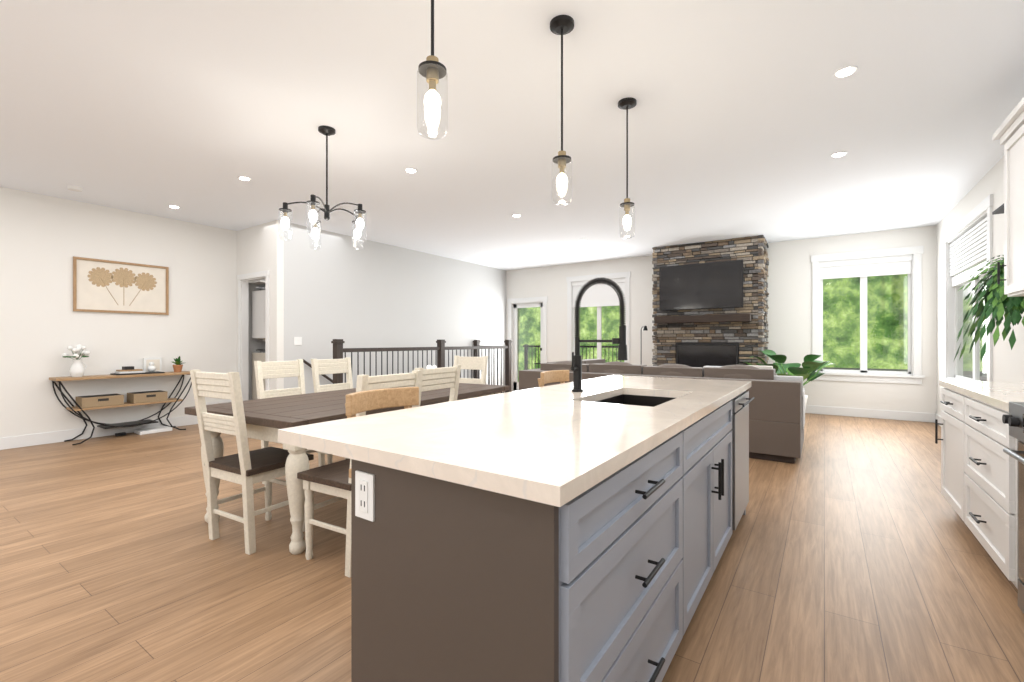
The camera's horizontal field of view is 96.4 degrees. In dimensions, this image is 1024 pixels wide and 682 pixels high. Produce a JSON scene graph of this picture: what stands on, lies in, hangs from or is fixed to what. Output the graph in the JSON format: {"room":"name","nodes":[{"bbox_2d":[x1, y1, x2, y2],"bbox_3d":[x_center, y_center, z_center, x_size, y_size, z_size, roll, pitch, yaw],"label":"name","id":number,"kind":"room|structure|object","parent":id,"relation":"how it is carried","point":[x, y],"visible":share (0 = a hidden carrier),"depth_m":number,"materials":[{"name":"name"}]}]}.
{"room":"open-plan kitchen","nodes":[
{"label":"open-plan kitchen","id":0,"kind":"room"},
{"bbox_2d":[0,187,236,437],"bbox_3d":[-6.089,-0.250,4.516,0.150,2.900,6.600,0,0,34],"label":"wall","id":1,"kind":"structure","parent":0,"point":[44,239],"depth_m":5.72,"materials":[{"name":"white paint"}]},
{"bbox_2d":[0,415,197,449],"bbox_3d":[-6.048,1.133,4.416,0.030,0.135,6.420,0,0,34],"label":"baseboard","id":2,"kind":"structure","parent":1,"relation":"attached to","point":[19,441],"depth_m":5.53,"materials":[{"name":"white"}]},
{"bbox_2d":[73,256,168,314],"bbox_3d":[-5.019,-0.690,5.923,0.028,0.660,0.970,0,0,34],"label":"wall art","id":3,"kind":"object","parent":1,"relation":"attached to","point":[106,286],"visible":1,"depth_m":5.89,"materials":[{"name":"beige paper"}]},
{"bbox_2d":[206,400,230,404],"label":"baseboard","id":4,"kind":"structure","parent":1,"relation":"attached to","point":[225,401],"depth_m":6.84,"materials":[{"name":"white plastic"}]},
{"bbox_2d":[249,279,264,399],"bbox_3d":[-3.407,-0.225,7.560,1.150,2.950,1.550,0,0,34],"label":"wall","id":5,"kind":"structure","parent":0,"point":[255,344],"depth_m":7.26,"materials":[{"name":"white paint"}]},
{"bbox_2d":[249,280,264,399],"bbox_3d":[-3.560,0.140,7.598,0.545,2.119,1.360,0,0,34],"label":"door","id":6,"kind":"structure","parent":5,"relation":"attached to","point":[258,314],"depth_m":7.10,"materials":[{"name":"white wood"}]},
{"bbox_2d":[237,220,283,389],"bbox_3d":[-3.748,-0.250,6.794,1.150,2.900,0.100,0,0,34],"label":"wall","id":7,"kind":"structure","parent":0,"point":[260,247],"depth_m":6.51,"materials":[{"name":"white paint"}]},
{"bbox_2d":[237,270,269,400],"bbox_3d":[-3.809,0.095,6.821,0.900,2.210,0.124,0,0,34],"label":"door frame","id":8,"kind":"structure","parent":7,"relation":"attached to","point":[243,327],"depth_m":7.00,"materials":[{"name":"white wood"}]},
{"bbox_2d":[284,223,505,393],"bbox_3d":[-1.752,1.150,8.833,0.150,5.700,5.520,0,0,34],"label":"wall","id":9,"kind":"structure","parent":0,"point":[371,294],"depth_m":7.95,"materials":[{"name":"white paint"}]},
{"bbox_2d":[294,337,301,344],"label":"light switch","id":10,"kind":"object","parent":9,"relation":"attached to","point":[297,340],"depth_m":6.68,"materials":[{"name":"white plastic"}]},
{"bbox_2d":[0,391,1023,681],"bbox_3d":[-0.826,1.300,4.237,9.260,0.200,12.470,0,0,34],"label":"floor","id":11,"kind":"structure","parent":0,"point":[854,551],"depth_m":2.31,"materials":[{"name":"brown wood"}]},
{"bbox_2d":[49,371,191,444],"bbox_3d":[-4.869,0.813,5.821,0.364,0.776,1.390,0,0,34],"label":"console table","id":12,"kind":"object","parent":11,"relation":"on","point":[54,380],"visible":0.94,"depth_m":5.64,"materials":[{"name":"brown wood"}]},
{"bbox_2d":[62,344,89,376],"bbox_3d":[-5.160,0.232,5.425,0.203,0.386,0.235,0,0,34],"label":"vase","id":13,"kind":"object","parent":12,"relation":"on","point":[77,368],"visible":1,"depth_m":5.40,"materials":[{"name":"white ceramic"}]},
{"bbox_2d":[76,390,167,407],"bbox_3d":[-4.914,0.728,5.797,0.257,0.120,0.850,0,0,34],"label":"baskets","id":14,"kind":"object","parent":12,"relation":"on","point":[113,399],"visible":0.98,"depth_m":5.67,"materials":[{"name":"brown wood"}]},
{"bbox_2d":[110,362,164,374],"bbox_3d":[-4.841,0.349,5.929,0.240,0.149,0.500,0,0,34],"label":"decor","id":15,"kind":"object","parent":12,"relation":"on","point":[131,370],"visible":1,"depth_m":5.84,"materials":[{"name":"black"}]},
{"bbox_2d":[143,357,161,371],"bbox_3d":[-4.839,0.325,6.170,0.022,0.199,0.200,0,0,34],"label":"picture frame","id":16,"kind":"object","parent":12,"relation":"on","point":[157,363],"visible":0.75,"depth_m":6.18,"materials":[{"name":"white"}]},
{"bbox_2d":[172,356,185,371],"bbox_3d":[-4.562,0.315,6.269,0.229,0.221,0.253,0,0,34],"label":"potted plant","id":17,"kind":"object","parent":12,"relation":"on","point":[178,366],"visible":1,"depth_m":6.24,"materials":[{"name":"green plant"}]},
{"bbox_2d":[115,426,171,435],"bbox_3d":[-4.785,1.177,5.957,0.220,0.044,0.550,0,0,34],"label":"floor vent","id":18,"kind":"object","parent":11,"relation":"on","point":[152,430],"depth_m":5.97,"materials":[{"name":"white plastic"}]},
{"bbox_2d":[190,370,313,554],"bbox_3d":[-1.582,0.685,2.806,0.450,1.030,0.508,0,0,30],"label":"dining chair","id":19,"kind":"object","parent":11,"relation":"on","point":[245,468],"visible":0.85,"depth_m":2.66,"materials":[{"name":"white wood"}]},
{"bbox_2d":[254,359,332,483],"bbox_3d":[-1.865,0.685,3.958,0.508,1.030,0.450,0,0,30],"label":"dining chair","id":20,"kind":"object","parent":11,"relation":"on","point":[273,369],"visible":0.42,"depth_m":4.02,"materials":[{"name":"white wood"}]},
{"bbox_2d":[311,357,352,466],"bbox_3d":[-1.592,0.685,4.436,0.508,1.030,0.450,0,0,30],"label":"dining chair","id":21,"kind":"object","parent":11,"relation":"on","point":[327,366],"visible":0.19,"depth_m":4.50,"materials":[{"name":"white wood"}]},
{"bbox_2d":[185,383,508,554],"bbox_3d":[-1.086,0.818,3.731,1.120,0.764,2.318,0,0,30],"label":"dining table","id":22,"kind":"object","parent":11,"relation":"on","point":[266,419],"visible":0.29,"depth_m":2.83,"materials":[{"name":"brown wood"}]},
{"bbox_2d":[426,365,436,368],"bbox_3d":[-0.751,0.329,4.317,0.320,0.211,0.350,0,0,30],"label":"flowers","id":23,"kind":"object","parent":22,"relation":"on","point":[430,366],"visible":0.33,"depth_m":4.31,"materials":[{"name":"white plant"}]},
{"bbox_2d":[297,370,421,576],"bbox_3d":[-0.848,0.685,2.580,0.508,1.030,0.450,0,0,30],"label":"dining chair","id":24,"kind":"object","parent":11,"relation":"on","point":[333,479],"visible":0.27,"depth_m":2.46,"materials":[{"name":"white wood"}]},
{"bbox_2d":[345,387,418,477],"bbox_3d":[-0.477,0.713,2.020,0.386,0.975,0.414,0,0,34],"label":"bar stool","id":25,"kind":"object","parent":11,"relation":"on","point":[375,399],"visible":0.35,"depth_m":2.12,"materials":[{"name":"brown wood"}]},
{"bbox_2d":[331,339,511,392],"bbox_3d":[-1.567,0.588,8.120,0.964,1.225,4.174,0,0,34],"label":"guard","id":26,"kind":"object","parent":11,"relation":"on","point":[339,349],"visible":0.56,"depth_m":7.82,"materials":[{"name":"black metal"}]},
{"bbox_2d":[415,365,460,406],"bbox_3d":[-0.688,0.685,3.180,0.508,1.030,0.450,0,0,30],"label":"dining chair","id":27,"kind":"object","parent":11,"relation":"on","point":[439,378],"visible":0.12,"depth_m":3.09,"materials":[{"name":"white wood"}]},
{"bbox_2d":[454,355,487,383],"bbox_3d":[-0.587,0.685,5.046,0.450,1.030,0.508,0,0,30],"label":"dining chair","id":28,"kind":"object","parent":11,"relation":"on","point":[475,363],"visible":0.23,"depth_m":5.19,"materials":[{"name":"white wood"}]},
{"bbox_2d":[345,385,754,681],"bbox_3d":[0.610,0.760,2.206,0.722,0.880,2.729,0,0,34],"label":"kitchen island","id":29,"kind":"object","parent":11,"relation":"on","point":[578,529],"depth_m":1.15,"materials":[{"name":"brown"}]},
{"bbox_2d":[278,375,749,508],"bbox_3d":[0.464,0.300,2.322,1.010,0.040,2.800,0,0,34],"label":"island countertop","id":30,"kind":"structure","parent":29,"relation":"on","point":[541,445],"depth_m":1.39,"materials":[{"name":"white stone"}]},
{"bbox_2d":[570,277,627,392],"bbox_3d":[0.467,-0.032,2.465,0.318,0.624,0.064,0,0,34],"label":"faucet","id":31,"kind":"object","parent":30,"relation":"on","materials":[{"name":"black metal"}]},
{"bbox_2d":[594,393,677,404],"bbox_3d":[0.635,0.431,2.351,0.430,0.247,0.730,0,0,34],"label":"sink","id":32,"kind":"object","parent":30,"relation":"in","point":[626,398],"depth_m":2.67,"materials":[{"name":"black metal"}]},
{"bbox_2d":[538,370,568,386],"bbox_3d":[0.424,0.713,3.342,0.386,0.975,0.414,0,0,34],"label":"bar stool","id":33,"kind":"object","parent":11,"relation":"on","point":[560,376],"visible":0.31,"depth_m":3.47,"materials":[{"name":"brown wood"}]},
{"bbox_2d":[641,326,647,364],"bbox_3d":[2.497,0.455,8.828,0.275,1.490,0.260,0,0,34],"label":"floor lamp","id":34,"kind":"object","parent":11,"relation":"on","point":[645,328],"visible":0.48,"depth_m":8.83,"materials":[{"name":"black metal"}]},
{"bbox_2d":[519,359,804,463],"bbox_3d":[2.071,0.728,6.244,3.264,0.945,2.250,0,0,34],"label":"sectional sofa","id":35,"kind":"object","parent":11,"relation":"on","point":[776,416],"visible":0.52,"depth_m":4.64,"materials":[{"name":"brown"}]},
{"bbox_2d":[652,235,768,366],"bbox_3d":[3.445,-0.250,8.049,1.800,2.900,0.960,0,0,34],"label":"fireplace column","id":36,"kind":"structure","parent":11,"relation":"on","point":[711,337],"depth_m":7.71,"materials":[{"name":"grey"}]},
{"bbox_2d":[659,259,742,310],"bbox_3d":[3.201,-0.932,7.816,1.340,0.775,0.078,0,0,34],"label":"wall-mounted tv","id":37,"kind":"object","parent":36,"relation":"attached to","point":[712,285],"visible":1,"depth_m":7.75,"materials":[{"name":"black"}]},
{"bbox_2d":[745,350,835,408],"bbox_3d":[4.272,0.670,7.110,1.274,1.060,1.222,0,0,34],"label":"potted plant","id":38,"kind":"object","parent":11,"relation":"on","point":[811,365],"depth_m":6.85,"materials":[{"name":"green plant"}]},
{"bbox_2d":[939,384,958,514],"bbox_3d":[3.170,0.760,2.831,0.667,0.880,0.670,0,0,34],"label":"base cabinet","id":39,"kind":"object","parent":11,"relation":"on","point":[949,401],"depth_m":3.06,"materials":[{"name":"white wood"}]},
{"bbox_2d":[959,392,1019,588],"bbox_3d":[2.766,0.760,2.238,0.667,0.880,0.895,0,0,34],"label":"base cabinet","id":40,"kind":"object","parent":11,"relation":"on","point":[979,479],"depth_m":2.33,"materials":[{"name":"white wood"}]},
{"bbox_2d":[939,380,1023,407],"bbox_3d":[2.940,0.300,2.498,0.672,0.040,1.520,0,0,34],"label":"countertop","id":41,"kind":"structure","parent":40,"relation":"on","point":[1001,393],"depth_m":2.64,"materials":[{"name":"white stone"}]},
{"bbox_2d":[1002,402,1023,613],"bbox_3d":[2.274,0.735,1.554,0.709,0.930,0.760,0,0,34],"label":"range","id":42,"kind":"object","parent":11,"relation":"on","point":[1014,419],"visible":0.96,"depth_m":1.98,"materials":[{"name":"silver metal"}]},
{"bbox_2d":[0,0,1023,270],"bbox_3d":[-0.826,-1.760,4.237,9.260,0.120,12.470,0,0,34],"label":"ceiling","id":43,"kind":"structure","parent":0,"point":[746,118],"depth_m":3.44,"materials":[{"name":"white paint"}]},
{"bbox_2d":[67,185,82,191],"bbox_3d":[-4.828,-1.683,5.061,0.130,0.035,0.130,0,0,34],"label":"smoke detector","id":44,"kind":"object","parent":43,"relation":"attached to","point":[74,188],"visible":1,"depth_m":5.03,"materials":[{"name":"white plastic"}]},
{"bbox_2d":[238,176,250,180],"bbox_3d":[-2.792,-1.696,4.780,0.122,0.009,0.122,0,0,-11],"label":"recessed light","id":45,"kind":"object","parent":43,"relation":"in","point":[245,178],"depth_m":4.77,"materials":[{"name":"white"}]},
{"bbox_2d":[278,125,365,249],"bbox_3d":[-1.475,-1.242,3.700,0.666,0.915,0.645,0,0,34],"label":"dining chandelier","id":46,"kind":"object","parent":43,"relation":"hanging from","point":[358,221],"visible":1,"depth_m":3.62,"materials":[{"name":"black metal"}]},
{"bbox_2d":[405,168,416,172],"bbox_3d":[-1.005,-1.696,4.559,0.123,0.009,0.122,0,0,25],"label":"recessed light","id":47,"kind":"object","parent":43,"relation":"in","point":[410,170],"depth_m":4.54,"materials":[{"name":"white"}]},
{"bbox_2d":[417,0,447,139],"bbox_3d":[-0.285,-1.218,1.641,0.130,0.965,0.130,0,0,34],"label":"pendant light","id":48,"kind":"object","parent":43,"relation":"hanging from","point":[432,69],"visible":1,"depth_m":1.63,"materials":[{"name":"glass"}]},
{"bbox_2d":[550,15,573,204],"bbox_3d":[0.267,-1.218,2.450,0.130,0.965,0.130,0,0,34],"label":"pendant light","id":49,"kind":"object","parent":43,"relation":"hanging from","point":[561,25],"visible":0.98,"depth_m":2.44,"materials":[{"name":"black metal"}]},
{"bbox_2d":[618,97,636,238],"bbox_3d":[0.820,-1.218,3.260,0.130,0.965,0.130,0,0,34],"label":"pendant light","id":50,"kind":"object","parent":43,"relation":"hanging from","point":[627,103],"visible":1,"depth_m":3.25,"materials":[{"name":"black metal"}]},
{"bbox_2d":[831,151,846,157],"bbox_3d":[2.976,-1.696,4.168,0.122,0.009,0.122,0,0,-11],"label":"recessed light","id":51,"kind":"object","parent":43,"relation":"in","point":[839,154],"depth_m":4.15,"materials":[{"name":"white"}]},
{"bbox_2d":[834,65,857,77],"bbox_3d":[2.103,-1.696,2.887,0.122,0.009,0.122,0,0,-11],"label":"recessed light","id":52,"kind":"object","parent":43,"relation":"in","point":[846,71],"depth_m":2.88,"materials":[{"name":"white"}]},
{"bbox_2d":[506,225,935,412],"bbox_3d":[3.092,-0.250,8.961,8.010,2.900,0.150,0,0,34],"label":"wall","id":53,"kind":"structure","parent":0,"point":[789,302],"depth_m":7.72,"materials":[{"name":"white paint"}]},
{"bbox_2d":[507,296,547,390],"bbox_3d":[0.388,0.092,10.791,1.110,2.215,0.174,0,0,34],"label":"door","id":54,"kind":"structure","parent":53,"relation":"attached to","point":[515,305],"depth_m":10.93,"materials":[{"name":"white wood"}]},
{"bbox_2d":[566,271,630,362],"bbox_3d":[1.847,-0.385,9.780,1.480,2.060,0.200,0,0,34],"label":"window","id":55,"kind":"structure","parent":53,"relation":"in","point":[599,296],"depth_m":9.79,"materials":[{"name":"white wood"}]},
{"bbox_2d":[811,246,924,383],"bbox_3d":[5.565,-0.385,7.244,1.420,2.060,0.200,0,0,34],"label":"window","id":56,"kind":"structure","parent":53,"relation":"in","point":[863,265],"depth_m":7.19,"materials":[{"name":"white"}]},
{"bbox_2d":[805,405,933,422],"bbox_3d":[5.322,1.133,7.340,2.120,0.135,0.014,0,0,34],"label":"baseboard","id":57,"kind":"structure","parent":53,"relation":"attached to","point":[827,410],"depth_m":7.14,"materials":[{"name":"white wood"}]},
{"bbox_2d":[936,156,1023,415],"bbox_3d":[2.896,-0.250,1.698,0.150,2.900,12.070,0,0,34],"label":"wall","id":58,"kind":"structure","parent":0,"point":[1007,364],"depth_m":4.46,"materials":[{"name":"white paint"}]},
{"bbox_2d":[934,413,940,425],"bbox_3d":[4.941,1.133,4.843,0.014,0.135,4.570,0,0,34],"label":"baseboard","id":59,"kind":"structure","parent":58,"relation":"attached to","point":[936,416],"depth_m":6.60,"materials":[{"name":"white"}]},
{"bbox_2d":[940,194,992,381],"bbox_3d":[5.335,-0.403,5.319,0.200,2.065,2.150,0,0,34],"label":"window","id":60,"kind":"structure","parent":58,"relation":"attached to","point":[967,247],"depth_m":5.57,"materials":[{"name":"white"}]},
{"bbox_2d":[953,204,1023,362],"bbox_3d":[3.685,-0.525,3.453,0.516,1.408,0.818,0,0,34],"label":"plants","id":61,"kind":"object","parent":58,"relation":"attached to","point":[997,301],"visible":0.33,"depth_m":3.41,"materials":[{"name":"green plant"}]},
{"bbox_2d":[992,97,1023,296],"bbox_3d":[1.535,-0.870,0.187,0.388,1.140,7.040,0,0,34],"label":"wall cabinet","id":62,"kind":"object","parent":58,"relation":"attached to","point":[1009,133],"visible":1,"depth_m":2.98,"materials":[{"name":"white wood"}]},
{"label":"outside","id":63,"kind":"structure","parent":0,"visible":0},
{"bbox_2d":[518,260,986,380],"bbox_3d":[1.637,-4.300,8.610,25.000,17.000,16.070,0,0,34],"label":"trees","id":64,"kind":"object","parent":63,"point":[895,298],"depth_m":12.93,"materials":[{"name":"green plant"}]},
{"bbox_2d":[824,367,986,380],"bbox_3d":[10.154,1.475,10.892,7.500,1.450,2.300,0,0,34],"label":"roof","id":65,"kind":"structure","parent":63,"point":[983,378],"depth_m":11.64,"materials":[{"name":"grey"}]},
{"bbox_3d":[-1.675,2.750,8.103,1.100,2.700,4.300,0,0,34],"label":"wall","id":66,"kind":"structure","parent":0,"visible":0},
{"bbox_2d":[303,359,332,382],"bbox_3d":[-1.786,2.062,7.895,0.846,3.596,3.591,0,0,34],"label":"handrail","id":67,"kind":"object","parent":66,"relation":"attached to","point":[324,375],"visible":0.02,"depth_m":6.94,"materials":[{"name":"brown wood"}]},
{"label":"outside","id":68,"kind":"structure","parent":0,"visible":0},
{"bbox_2d":[523,344,620,369],"bbox_3d":[1.593,0.775,11.563,4.600,1.350,2.440,0,0,34],"label":"railing","id":69,"kind":"object","parent":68,"point":[526,346],"depth_m":13.50,"materials":[{"name":"black metal"}]}
]}

